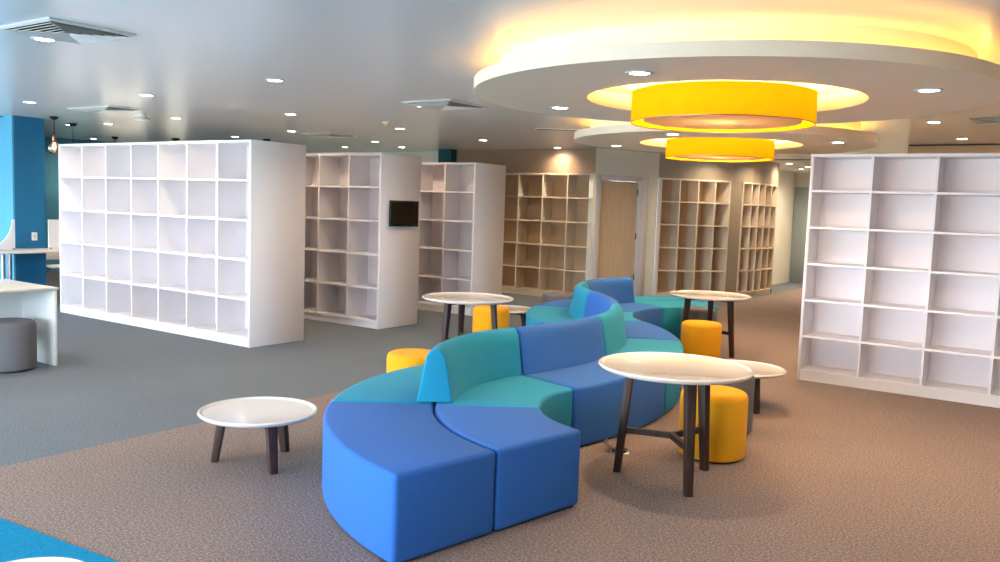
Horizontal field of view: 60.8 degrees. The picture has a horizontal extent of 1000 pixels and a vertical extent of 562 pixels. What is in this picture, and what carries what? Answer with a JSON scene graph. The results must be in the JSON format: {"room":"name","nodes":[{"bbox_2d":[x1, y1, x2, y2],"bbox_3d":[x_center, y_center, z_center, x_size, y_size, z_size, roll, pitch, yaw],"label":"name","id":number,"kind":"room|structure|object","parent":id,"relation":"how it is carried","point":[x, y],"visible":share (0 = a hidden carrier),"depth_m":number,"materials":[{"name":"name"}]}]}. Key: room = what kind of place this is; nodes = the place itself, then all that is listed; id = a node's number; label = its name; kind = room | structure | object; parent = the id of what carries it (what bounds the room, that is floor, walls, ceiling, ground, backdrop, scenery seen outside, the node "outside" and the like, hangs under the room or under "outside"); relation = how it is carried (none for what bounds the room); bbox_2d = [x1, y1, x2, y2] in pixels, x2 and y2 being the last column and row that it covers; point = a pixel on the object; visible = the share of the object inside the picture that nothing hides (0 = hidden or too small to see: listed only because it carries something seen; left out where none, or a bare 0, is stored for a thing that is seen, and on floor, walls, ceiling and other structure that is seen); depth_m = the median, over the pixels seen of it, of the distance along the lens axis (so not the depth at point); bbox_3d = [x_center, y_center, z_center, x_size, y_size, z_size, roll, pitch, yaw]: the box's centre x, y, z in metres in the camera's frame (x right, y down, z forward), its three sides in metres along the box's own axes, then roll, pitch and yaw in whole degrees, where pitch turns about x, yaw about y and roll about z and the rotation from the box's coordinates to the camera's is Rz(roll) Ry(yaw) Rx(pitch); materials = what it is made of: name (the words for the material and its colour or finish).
{"room":"library","nodes":[
{"label":"library","id":0,"kind":"room"},
{"bbox_2d":[0,115,15,280],"bbox_3d":[-8.822,-1.216,13.578,4.330,2.680,0.025,5,6,35],"label":"wall","id":1,"kind":"structure","parent":0,"point":[7,185],"depth_m":12.40,"materials":[{"name":"blue paint"}]},
{"bbox_2d":[13,115,45,284],"bbox_3d":[-7.153,-1.080,12.704,0.580,2.680,0.440,5,6,35],"label":"column","id":2,"kind":"structure","parent":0,"point":[29,133],"depth_m":12.52,"materials":[{"name":"blue paint"}]},
{"bbox_2d":[32,232,36,239],"bbox_3d":[-6.892,-0.661,12.610,0.017,0.120,0.080,5,6,35],"label":"wall switch","id":3,"kind":"object","parent":2,"relation":"attached to","point":[34,234],"visible":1,"depth_m":12.60,"materials":[{"name":"white plastic"}]},
{"bbox_2d":[45,137,113,270],"bbox_3d":[-11.352,-1.332,13.901,0.200,2.680,17.100,5,6,35],"label":"wall","id":4,"kind":"structure","parent":0,"point":[51,160],"depth_m":17.09,"materials":[{"name":"blue paint"}]},
{"bbox_2d":[306,151,437,162],"bbox_3d":[-2.295,-1.395,18.146,10.210,2.680,0.180,5,6,35],"label":"wall","id":5,"kind":"structure","parent":0,"point":[426,156],"depth_m":17.48,"materials":[{"name":"white paint"}]},
{"bbox_2d":[438,149,456,162],"bbox_3d":[-0.957,-1.227,16.781,0.320,2.680,0.540,5,6,35],"label":"wall pillar","id":6,"kind":"structure","parent":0,"point":[444,155],"depth_m":16.45,"materials":[{"name":"teal paint"}]},
{"bbox_2d":[0,271,999,561],"bbox_3d":[0.454,0.670,11.578,22.700,0.080,26.600,5,6,35],"label":"floor","id":7,"kind":"structure","parent":0,"point":[106,450],"depth_m":5.31,"materials":[{"name":"brown carpet"}]},
{"bbox_2d":[0,318,36,372],"bbox_3d":[-4.438,0.576,7.711,0.430,0.453,0.430,5,6,35],"label":"round stool","id":8,"kind":"object","parent":7,"relation":"on","point":[18,336],"visible":1,"depth_m":7.58,"materials":[{"name":"grey fabric"}]},
{"bbox_2d":[0,279,58,365],"bbox_3d":[-5.223,0.449,7.231,1.020,0.735,2.430,5,6,35],"label":"desk","id":9,"kind":"object","parent":7,"relation":"on","point":[18,299],"visible":0.79,"depth_m":8.03,"materials":[{"name":"white laminate"}]},
{"bbox_2d":[0,248,59,279],"bbox_3d":[-6.678,-0.078,12.436,0.640,0.765,4.400,5,6,35],"label":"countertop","id":10,"kind":"structure","parent":7,"relation":"on","point":[9,253],"depth_m":12.07,"materials":[{"name":"beige laminate"}]},
{"bbox_2d":[0,219,14,249],"bbox_3d":[-7.026,-0.652,11.995,0.040,0.432,0.360,5,6,35],"label":"panel","id":11,"kind":"object","parent":10,"relation":"on","point":[8,243],"visible":1,"depth_m":12.09,"materials":[{"name":"white laminate"}]},
{"bbox_2d":[0,248,59,253],"bbox_3d":[-6.665,-0.444,12.404,0.640,0.030,4.400,5,6,35],"label":"countertop","id":12,"kind":"structure","parent":10,"relation":"on","point":[22,250],"depth_m":12.09,"materials":[{"name":"beige laminate"}]},
{"bbox_2d":[48,220,58,248],"bbox_3d":[-6.574,-0.694,12.642,0.040,0.432,0.260,5,6,35],"label":"panel","id":13,"kind":"object","parent":10,"relation":"on","point":[53,225],"visible":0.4,"depth_m":12.58,"materials":[{"name":"white laminate"}]},
{"bbox_2d":[46,253,59,269],"bbox_3d":[-6.775,-0.115,13.101,0.480,0.725,0.474,5,6,35],"label":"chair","id":14,"kind":"object","parent":7,"relation":"on","point":[49,256],"visible":0.16,"depth_m":13.15,"materials":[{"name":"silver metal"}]},
{"bbox_2d":[0,518,118,561],"bbox_3d":[-3.951,1.320,2.054,5.800,0.004,5.800,5,6,35],"label":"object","id":15,"kind":"structure","parent":7,"relation":"on","point":[17,542],"depth_m":3.90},
{"bbox_2d":[8,557,83,561],"bbox_3d":[-1.480,1.143,2.636,0.430,0.423,0.430,5,6,35],"label":"coffee table","id":16,"kind":"object","parent":15,"relation":"on","point":[36,559],"visible":1,"depth_m":2.81,"materials":[{"name":"white"}]},
{"bbox_2d":[58,140,305,347],"bbox_3d":[-4.061,-0.563,10.570,3.908,2.240,0.772,5,6,35],"label":"bookcase","id":17,"kind":"object","parent":7,"relation":"on","point":[198,239],"visible":1,"depth_m":10.02,"materials":[{"name":"white laminate"}]},
{"bbox_2d":[197,396,317,474],"bbox_3d":[-1.493,0.955,5.260,0.716,0.333,0.716,5,6,35],"label":"coffee table","id":18,"kind":"object","parent":7,"relation":"on","point":[274,414],"visible":1,"depth_m":5.21,"materials":[{"name":"white"}]},
{"bbox_2d":[304,153,420,328],"bbox_3d":[-2.905,-0.669,12.223,3.908,2.240,0.772,5,6,35],"label":"bookcase","id":19,"kind":"object","parent":7,"relation":"on","point":[361,270],"visible":0.48,"depth_m":11.33,"materials":[{"name":"white laminate"}]},
{"bbox_2d":[389,200,418,226],"bbox_3d":[-1.257,-0.877,11.072,0.067,0.334,0.544,5,6,35],"label":"wall screen","id":20,"kind":"object","parent":19,"relation":"attached to","point":[401,213],"visible":1,"depth_m":11.03,"materials":[{"name":"black plastic"}]},
{"bbox_2d":[331,365,436,413],"bbox_3d":[-0.508,0.888,5.849,0.742,0.430,1.669,4,6,25],"label":"seat","id":21,"kind":"object","parent":7,"relation":"on","point":[401,386],"visible":0.15,"depth_m":5.47,"materials":[{"name":"teal fabric"}]},
{"bbox_2d":[386,348,429,372],"bbox_3d":[-0.691,0.787,6.790,0.430,0.453,0.430,5,6,35],"label":"round stool","id":22,"kind":"object","parent":7,"relation":"on","point":[397,359],"visible":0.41,"depth_m":6.62,"materials":[{"name":"yellow fabric"}]},
{"bbox_2d":[322,401,494,561],"bbox_3d":[-0.552,1.002,4.549,0.720,0.430,1.467,0,5,-23],"label":"seat","id":23,"kind":"object","parent":7,"relation":"on","point":[401,484],"visible":1,"depth_m":4.08,"materials":[{"name":"blue fabric"}]},
{"bbox_2d":[418,163,505,315],"bbox_3d":[-1.536,-0.753,13.699,3.345,2.240,0.772,5,6,35],"label":"bookcase","id":24,"kind":"object","parent":7,"relation":"on","point":[462,205],"visible":0.38,"depth_m":12.92,"materials":[{"name":"white laminate"}]},
{"bbox_2d":[422,292,513,341],"bbox_3d":[-0.339,0.506,8.738,0.940,0.693,0.940,5,6,35],"label":"round table","id":25,"kind":"object","parent":7,"relation":"on","point":[461,299],"visible":0.85,"depth_m":8.62,"materials":[{"name":"white wood"}]},
{"bbox_2d":[472,305,509,332],"bbox_3d":[-0.108,0.522,10.007,0.430,0.453,0.430,5,6,35],"label":"round stool","id":26,"kind":"object","parent":7,"relation":"on","point":[481,313],"visible":0.42,"depth_m":9.83,"materials":[{"name":"yellow fabric"}]},
{"bbox_2d":[416,327,572,426],"bbox_3d":[-0.017,0.767,5.562,0.877,0.757,1.223,5,6,35],"label":"seat","id":27,"kind":"object","parent":7,"relation":"on","point":[481,368],"visible":0.59,"depth_m":5.58,"materials":[{"name":"teal fabric"}]},
{"bbox_2d":[434,405,580,530],"bbox_3d":[0.020,1.001,4.786,0.686,0.430,0.996,0,5,-23],"label":"seat","id":28,"kind":"object","parent":7,"relation":"on","point":[537,457],"visible":0.72,"depth_m":4.50,"materials":[{"name":"blue fabric"}]},
{"bbox_2d":[500,305,530,325],"bbox_3d":[0.091,0.514,10.821,0.730,0.338,0.730,5,6,35],"label":"coffee table","id":29,"kind":"object","parent":7,"relation":"on","point":[516,310],"visible":0.32,"depth_m":10.71,"materials":[{"name":"white wood"}]},
{"bbox_2d":[502,173,594,296],"bbox_3d":[0.622,-0.865,15.789,2.660,2.243,0.345,5,6,35],"label":"bookcase","id":30,"kind":"object","parent":7,"relation":"on","point":[546,214],"visible":0.57,"depth_m":15.69,"materials":[{"name":"beige wood"}]},
{"bbox_2d":[538,299,571,307],"bbox_3d":[1.078,0.486,10.999,0.704,0.430,1.510,5,6,35],"label":"seat","id":31,"kind":"object","parent":7,"relation":"on","point":[567,302],"visible":0.09,"depth_m":10.69,"materials":[{"name":"blue fabric"}]},
{"bbox_2d":[542,292,572,302],"bbox_3d":[0.797,0.389,11.858,0.430,0.453,0.430,5,6,35],"label":"round stool","id":32,"kind":"object","parent":7,"relation":"on","point":[547,296],"visible":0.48,"depth_m":11.68,"materials":[{"name":"grey fabric"}]},
{"bbox_2d":[526,281,591,325],"bbox_3d":[0.695,0.422,9.729,0.796,0.757,1.511,2,5,1],"label":"seat","id":33,"kind":"object","parent":7,"relation":"on","point":[536,314],"visible":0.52,"depth_m":9.45,"materials":[{"name":"teal fabric"}]},
{"bbox_2d":[539,291,621,324],"bbox_3d":[0.822,0.527,8.586,0.751,0.757,1.103,1,5,-6],"label":"seat","id":34,"kind":"object","parent":7,"relation":"on","point":[597,303],"visible":0.22,"depth_m":8.80,"materials":[{"name":"blue fabric"}]},
{"bbox_2d":[515,316,664,445],"bbox_3d":[0.631,0.712,6.434,0.827,0.757,1.295,5,6,35],"label":"seat","id":35,"kind":"object","parent":7,"relation":"on","point":[568,354],"visible":0.73,"depth_m":6.24,"materials":[{"name":"blue fabric"}]},
{"bbox_2d":[604,438,630,454],"bbox_3d":[0.795,1.119,5.767,0.173,0.076,0.120,4,5,17],"label":"floor outlet","id":36,"kind":"object","parent":7,"relation":"on","point":[609,448],"visible":0.85,"depth_m":5.75,"materials":[{"name":"silver metal"}]},
{"bbox_2d":[612,447,626,452],"bbox_3d":[0.809,1.144,5.764,0.090,0.012,0.080,4,5,17],"label":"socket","id":37,"kind":"object","parent":36,"relation":"attached to","point":[613,449],"depth_m":5.74,"materials":[{"name":"silver plastic"}]},
{"bbox_2d":[584,277,662,327],"bbox_3d":[1.517,0.367,10.665,0.802,0.757,1.217,5,6,35],"label":"seat","id":38,"kind":"object","parent":7,"relation":"on","point":[620,289],"visible":0.46,"depth_m":10.73,"materials":[{"name":"blue fabric"}]},
{"bbox_2d":[623,312,640,321],"bbox_3d":[1.234,0.604,9.734,0.672,0.430,1.142,2,5,1],"label":"seat","id":39,"kind":"object","parent":7,"relation":"on","point":[628,316],"visible":0.16,"depth_m":9.58,"materials":[{"name":"teal fabric"}]},
{"bbox_2d":[595,303,682,414],"bbox_3d":[1.200,0.639,7.476,0.781,0.757,1.295,3,5,16],"label":"seat","id":40,"kind":"object","parent":7,"relation":"on","point":[616,341],"visible":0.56,"depth_m":7.34,"materials":[{"name":"teal fabric"}]},
{"bbox_2d":[625,321,679,340],"bbox_3d":[1.366,0.704,8.655,0.665,0.430,1.295,1,5,-6],"label":"seat","id":41,"kind":"object","parent":7,"relation":"on","point":[634,329],"visible":0.25,"depth_m":8.47,"materials":[{"name":"blue fabric"}]},
{"bbox_2d":[634,296,705,301],"bbox_3d":[2.153,0.456,11.766,1.511,0.430,0.683,0,5,-17],"label":"seat","id":42,"kind":"object","parent":7,"relation":"on","point":[636,298],"visible":0.12,"depth_m":11.71,"materials":[{"name":"teal fabric"}]},
{"bbox_2d":[633,301,717,338],"bbox_3d":[2.332,0.513,11.194,1.142,0.430,0.672,0,5,-17],"label":"seat","id":43,"kind":"object","parent":7,"relation":"on","point":[671,316],"visible":0.33,"depth_m":10.87,"materials":[{"name":"teal fabric"}]},
{"bbox_2d":[598,352,754,496],"bbox_3d":[1.051,0.861,5.204,0.930,0.706,0.930,5,6,35],"label":"round table","id":44,"kind":"object","parent":7,"relation":"on","point":[690,371],"visible":1,"depth_m":5.19,"materials":[{"name":"white"}]},
{"bbox_2d":[655,178,731,295],"bbox_3d":[3.594,-0.792,16.132,1.499,2.243,0.454,0,5,-19],"label":"bookcase","id":45,"kind":"object","parent":7,"relation":"on","point":[694,216],"visible":0.82,"depth_m":16.17,"materials":[{"name":"beige wood"}]},
{"bbox_2d":[680,306,716,334],"bbox_3d":[2.479,0.555,10.644,0.430,0.453,0.430,5,6,35],"label":"round stool","id":46,"kind":"object","parent":7,"relation":"on","point":[696,312],"visible":0.37,"depth_m":10.46,"materials":[{"name":"grey fabric"}]},
{"bbox_2d":[681,320,721,357],"bbox_3d":[2.185,0.667,9.268,0.430,0.453,0.430,5,6,35],"label":"round stool","id":47,"kind":"object","parent":7,"relation":"on","point":[698,337],"visible":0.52,"depth_m":9.08,"materials":[{"name":"yellow fabric"}]},
{"bbox_2d":[669,290,751,357],"bbox_3d":[2.425,0.498,9.908,0.940,0.693,0.940,5,6,35],"label":"round table","id":48,"kind":"object","parent":7,"relation":"on","point":[711,296],"visible":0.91,"depth_m":9.75,"materials":[{"name":"white wood"}]},
{"bbox_2d":[678,385,748,463],"bbox_3d":[1.435,0.954,5.742,0.444,0.453,0.444,5,6,35],"label":"round stool","id":49,"kind":"object","parent":7,"relation":"on","point":[728,405],"visible":0.58,"depth_m":5.54,"materials":[{"name":"yellow fabric"}]},
{"bbox_2d":[723,376,754,432],"bbox_3d":[1.697,0.900,6.447,0.430,0.453,0.430,5,6,35],"label":"round stool","id":50,"kind":"object","parent":7,"relation":"on","point":[748,386],"visible":0.11,"depth_m":6.29,"materials":[{"name":"grey fabric"}]},
{"bbox_2d":[726,359,786,413],"bbox_3d":[2.048,0.899,7.253,0.730,0.338,0.730,5,6,35],"label":"coffee table","id":51,"kind":"object","parent":7,"relation":"on","point":[762,370],"visible":0.46,"depth_m":7.08,"materials":[{"name":"white"}]},
{"bbox_2d":[736,182,777,296],"bbox_3d":[5.046,-0.829,17.109,0.462,2.243,1.578,6,7,41],"label":"bookcase","id":52,"kind":"object","parent":7,"relation":"on","point":[759,200],"visible":0.8,"depth_m":16.91,"materials":[{"name":"beige wood"}]},
{"bbox_2d":[797,153,999,407],"bbox_3d":[4.360,-0.037,7.931,2.798,2.240,0.720,5,6,35],"label":"bookcase","id":53,"kind":"object","parent":7,"relation":"on","point":[901,289],"visible":1,"depth_m":8.17,"materials":[{"name":"white laminate"}]},
{"bbox_2d":[0,0,999,172],"bbox_3d":[0.645,-2.083,11.207,23.000,0.120,27.100,5,6,35],"label":"ceiling","id":54,"kind":"structure","parent":0,"point":[347,67],"depth_m":6.68,"materials":[{"name":"white paint"}]},
{"bbox_2d":[30,36,57,41],"bbox_3d":[-3.179,-1.684,5.939,0.172,0.008,0.172,5,6,35],"label":"recessed light","id":55,"kind":"object","parent":54,"relation":"in","point":[35,37],"visible":0.91,"depth_m":5.94,"materials":[{"name":"white metal"}]},
{"bbox_2d":[47,116,58,153],"bbox_3d":[-6.390,-2.088,12.203,0.188,0.532,0.188,5,6,35],"label":"pendant lamp","id":56,"kind":"object","parent":54,"relation":"hanging from","point":[52,147],"visible":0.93,"depth_m":12.15,"materials":[{"name":"clear glass"}]},
{"bbox_2d":[0,17,136,43],"bbox_3d":[-2.846,-1.634,5.599,0.660,0.025,0.580,5,6,35],"label":"ceiling vent","id":57,"kind":"object","parent":54,"relation":"in","point":[48,27],"visible":1,"depth_m":5.56,"materials":[{"name":"white metal"}]},
{"bbox_2d":[67,105,138,112],"bbox_3d":[-5.023,-2.168,10.766,0.980,0.025,0.400,5,6,35],"label":"ceiling vent","id":58,"kind":"object","parent":54,"relation":"in","point":[108,108],"visible":1,"depth_m":10.68,"materials":[{"name":"white metal"}]},
{"bbox_2d":[133,113,150,120],"bbox_3d":[-4.729,-2.165,11.244,0.220,0.095,0.220,5,6,35],"label":"ceiling speaker","id":59,"kind":"object","parent":54,"relation":"attached to","point":[140,116],"visible":1,"depth_m":11.19,"materials":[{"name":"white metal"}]},
{"bbox_2d":[138,94,154,96],"bbox_3d":[-3.781,-1.987,9.114,0.172,0.008,0.172,5,6,35],"label":"recessed light","id":60,"kind":"object","parent":54,"relation":"in","point":[147,95],"visible":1,"depth_m":9.11,"materials":[{"name":"white metal"}]},
{"bbox_2d":[265,79,284,81],"bbox_3d":[-2.012,-1.792,7.609,0.172,0.008,0.172,5,6,35],"label":"recessed light","id":61,"kind":"object","parent":54,"relation":"in","point":[270,80],"visible":1,"depth_m":7.60,"materials":[{"name":"white metal"}]},
{"bbox_2d":[302,133,356,137],"bbox_3d":[-2.767,-2.361,13.819,0.660,0.025,0.620,5,6,35],"label":"ceiling vent","id":62,"kind":"object","parent":54,"relation":"in","point":[326,135],"visible":1,"depth_m":13.72,"materials":[{"name":"white metal"}]},
{"bbox_2d":[382,122,391,125],"bbox_3d":[-1.495,-2.073,11.256,0.120,0.057,0.120,5,6,35],"label":"smoke detector","id":63,"kind":"object","parent":54,"relation":"attached to","point":[384,123],"visible":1,"depth_m":11.22,"materials":[{"name":"white plastic"}]},
{"bbox_2d":[402,99,486,110],"bbox_3d":[-0.581,-1.858,9.011,0.660,0.025,0.660,5,6,35],"label":"ceiling vent","id":64,"kind":"object","parent":54,"relation":"in","point":[446,104],"visible":1,"depth_m":8.93,"materials":[{"name":"white metal"}]},
{"bbox_2d":[535,128,577,130],"bbox_3d":[0.802,-2.033,11.442,0.660,0.012,0.120,2,5,1],"label":"linear air slot","id":65,"kind":"object","parent":54,"relation":"attached to","point":[535,128],"visible":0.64,"depth_m":11.40,"materials":[{"name":"white metal"}]},
{"bbox_2d":[665,137,774,161],"bbox_3d":[2.634,-1.664,10.209,1.260,0.401,1.260,5,6,35],"label":"pendant lamp","id":66,"kind":"object","parent":54,"relation":"hanging from","point":[702,149],"visible":0.88,"depth_m":9.72,"materials":[{"name":"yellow fabric"}]},
{"bbox_2d":[673,156,765,159],"bbox_3d":[2.628,-1.487,10.225,1.080,0.008,1.080,5,6,35],"label":"diffuser","id":67,"kind":"object","parent":66,"relation":"attached to","point":[681,157],"depth_m":10.31,"materials":[{"name":"yellow plastic"}]},
{"bbox_2d":[631,80,817,132],"bbox_3d":[1.627,-1.346,6.229,1.310,0.401,1.310,5,6,35],"label":"pendant lamp","id":68,"kind":"object","parent":54,"relation":"hanging from","point":[723,106],"visible":0.93,"depth_m":5.75,"materials":[{"name":"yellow fabric"}]},
{"bbox_2d":[643,115,802,129],"bbox_3d":[1.621,-1.168,6.245,1.130,0.008,1.130,5,6,35],"label":"diffuser","id":69,"kind":"object","parent":68,"relation":"attached to","point":[684,122],"depth_m":6.25,"materials":[{"name":"yellow plastic"}]},
{"bbox_2d":[574,119,878,153],"bbox_3d":[2.638,-1.754,10.201,3.480,0.230,3.480,5,6,35],"label":"ceiling","id":70,"kind":"structure","parent":54,"relation":"attached to","point":[601,133],"depth_m":9.39,"materials":[{"name":"beige paint"}]},
{"bbox_2d":[474,20,999,123],"bbox_3d":[1.631,-1.436,6.221,3.640,0.230,3.640,5,6,35],"label":"ceiling","id":71,"kind":"structure","parent":54,"relation":"attached to","point":[884,66],"depth_m":4.94,"materials":[{"name":"beige paint"}]},
{"bbox_2d":[550,106,570,108],"bbox_3d":[0.496,-1.426,7.015,0.172,0.008,0.172,5,6,35],"label":"recessed light","id":72,"kind":"object","parent":71,"relation":"in","point":[551,107],"visible":1,"depth_m":6.98,"materials":[{"name":"white metal"}]},
{"bbox_2d":[625,70,653,75],"bbox_3d":[0.837,-1.245,5.102,0.172,0.008,0.172,5,6,35],"label":"recessed light","id":73,"kind":"object","parent":71,"relation":"in","point":[634,72],"visible":1,"depth_m":5.08,"materials":[{"name":"white metal"}]},
{"bbox_2d":[914,88,943,92],"bbox_3d":[2.711,-1.205,5.383,0.172,0.008,0.172,5,6,35],"label":"recessed light","id":74,"kind":"object","parent":71,"relation":"in","point":[922,90],"visible":1,"depth_m":5.37,"materials":[{"name":"white metal"}]},
{"bbox_2d":[925,121,941,122],"bbox_3d":[4.633,-1.693,9.091,0.172,0.008,0.172,5,6,35],"label":"recessed light","id":75,"kind":"object","parent":54,"relation":"in","point":[928,121],"visible":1,"depth_m":9.05,"materials":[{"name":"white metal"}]},
{"bbox_2d":[966,116,999,124],"bbox_3d":[5.091,-1.627,8.616,0.600,0.025,0.600,5,6,35],"label":"ceiling vent","id":76,"kind":"object","parent":54,"relation":"in","point":[981,120],"visible":1,"depth_m":8.58,"materials":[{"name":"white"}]},
{"bbox_2d":[456,148,595,172],"bbox_3d":[0.476,-1.099,15.891,3.060,2.680,0.370,5,6,35],"label":"wall","id":77,"kind":"structure","parent":0,"point":[564,160],"depth_m":15.46,"materials":[{"name":"beige paint"}]},
{"bbox_2d":[585,148,659,295],"bbox_3d":[2.212,-0.991,15.361,1.524,2.680,0.150,-1,6,-34],"label":"wall","id":78,"kind":"structure","parent":0,"point":[608,161],"depth_m":15.37,"materials":[{"name":"white paint"}]},
{"bbox_2d":[591,174,648,295],"bbox_3d":[2.105,-0.766,15.296,1.255,2.235,0.178,-1,6,-34],"label":"door","id":79,"kind":"structure","parent":78,"relation":"in","point":[620,202],"depth_m":15.34,"materials":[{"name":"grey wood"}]},
{"bbox_2d":[659,154,778,292],"bbox_3d":[4.295,-1.036,16.679,3.398,2.680,0.836,-1,6,-34],"label":"wall","id":80,"kind":"structure","parent":0,"point":[765,172],"depth_m":16.27,"materials":[{"name":"beige paint"}]},
{"bbox_2d":[653,178,660,295],"bbox_3d":[2.882,-0.801,15.952,0.050,2.243,0.414,1,5,-6],"label":"trim","id":81,"kind":"structure","parent":80,"relation":"attached to","point":[659,180],"depth_m":15.74,"materials":[{"name":"grey wood"}]},
{"bbox_2d":[772,164,795,284],"bbox_3d":[6.143,-1.217,19.435,0.678,2.680,3.605,4,6,24],"label":"wall","id":82,"kind":"structure","parent":0,"point":[786,179],"depth_m":20.34,"materials":[{"name":"white paint"}]},
{"bbox_2d":[789,173,809,282],"bbox_3d":[8.877,-1.160,19.867,4.200,2.680,0.200,5,6,35],"label":"wall","id":83,"kind":"structure","parent":0,"point":[802,179],"depth_m":20.74,"materials":[{"name":"white paint"}]},
{"bbox_2d":[789,187,808,282],"bbox_3d":[7.606,-1.094,20.577,1.080,2.325,0.100,5,6,35],"label":"door","id":84,"kind":"structure","parent":83,"relation":"in","point":[801,193],"depth_m":20.80,"materials":[{"name":"grey"}]},
{"bbox_2d":[908,145,999,152],"bbox_3d":[11.199,-0.498,13.307,7.640,2.680,8.350,5,6,35],"label":"wall","id":85,"kind":"structure","parent":0,"point":[967,148],"depth_m":11.60,"materials":[{"name":"beige paint"}]},
{"bbox_2d":[774,159,810,159],"bbox_3d":[6.322,-2.190,15.368,2.960,0.012,0.060,5,6,35],"label":"trim","id":86,"kind":"structure","parent":85,"relation":"attached to","point":[774,159],"depth_m":15.92,"materials":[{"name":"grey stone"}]},
{"bbox_2d":[909,144,999,145],"bbox_3d":[8.828,-1.614,9.907,7.440,0.020,0.110,5,6,35],"label":"trim","id":87,"kind":"structure","parent":85,"relation":"attached to","point":[942,144],"depth_m":11.65,"materials":[{"name":"black plastic"}]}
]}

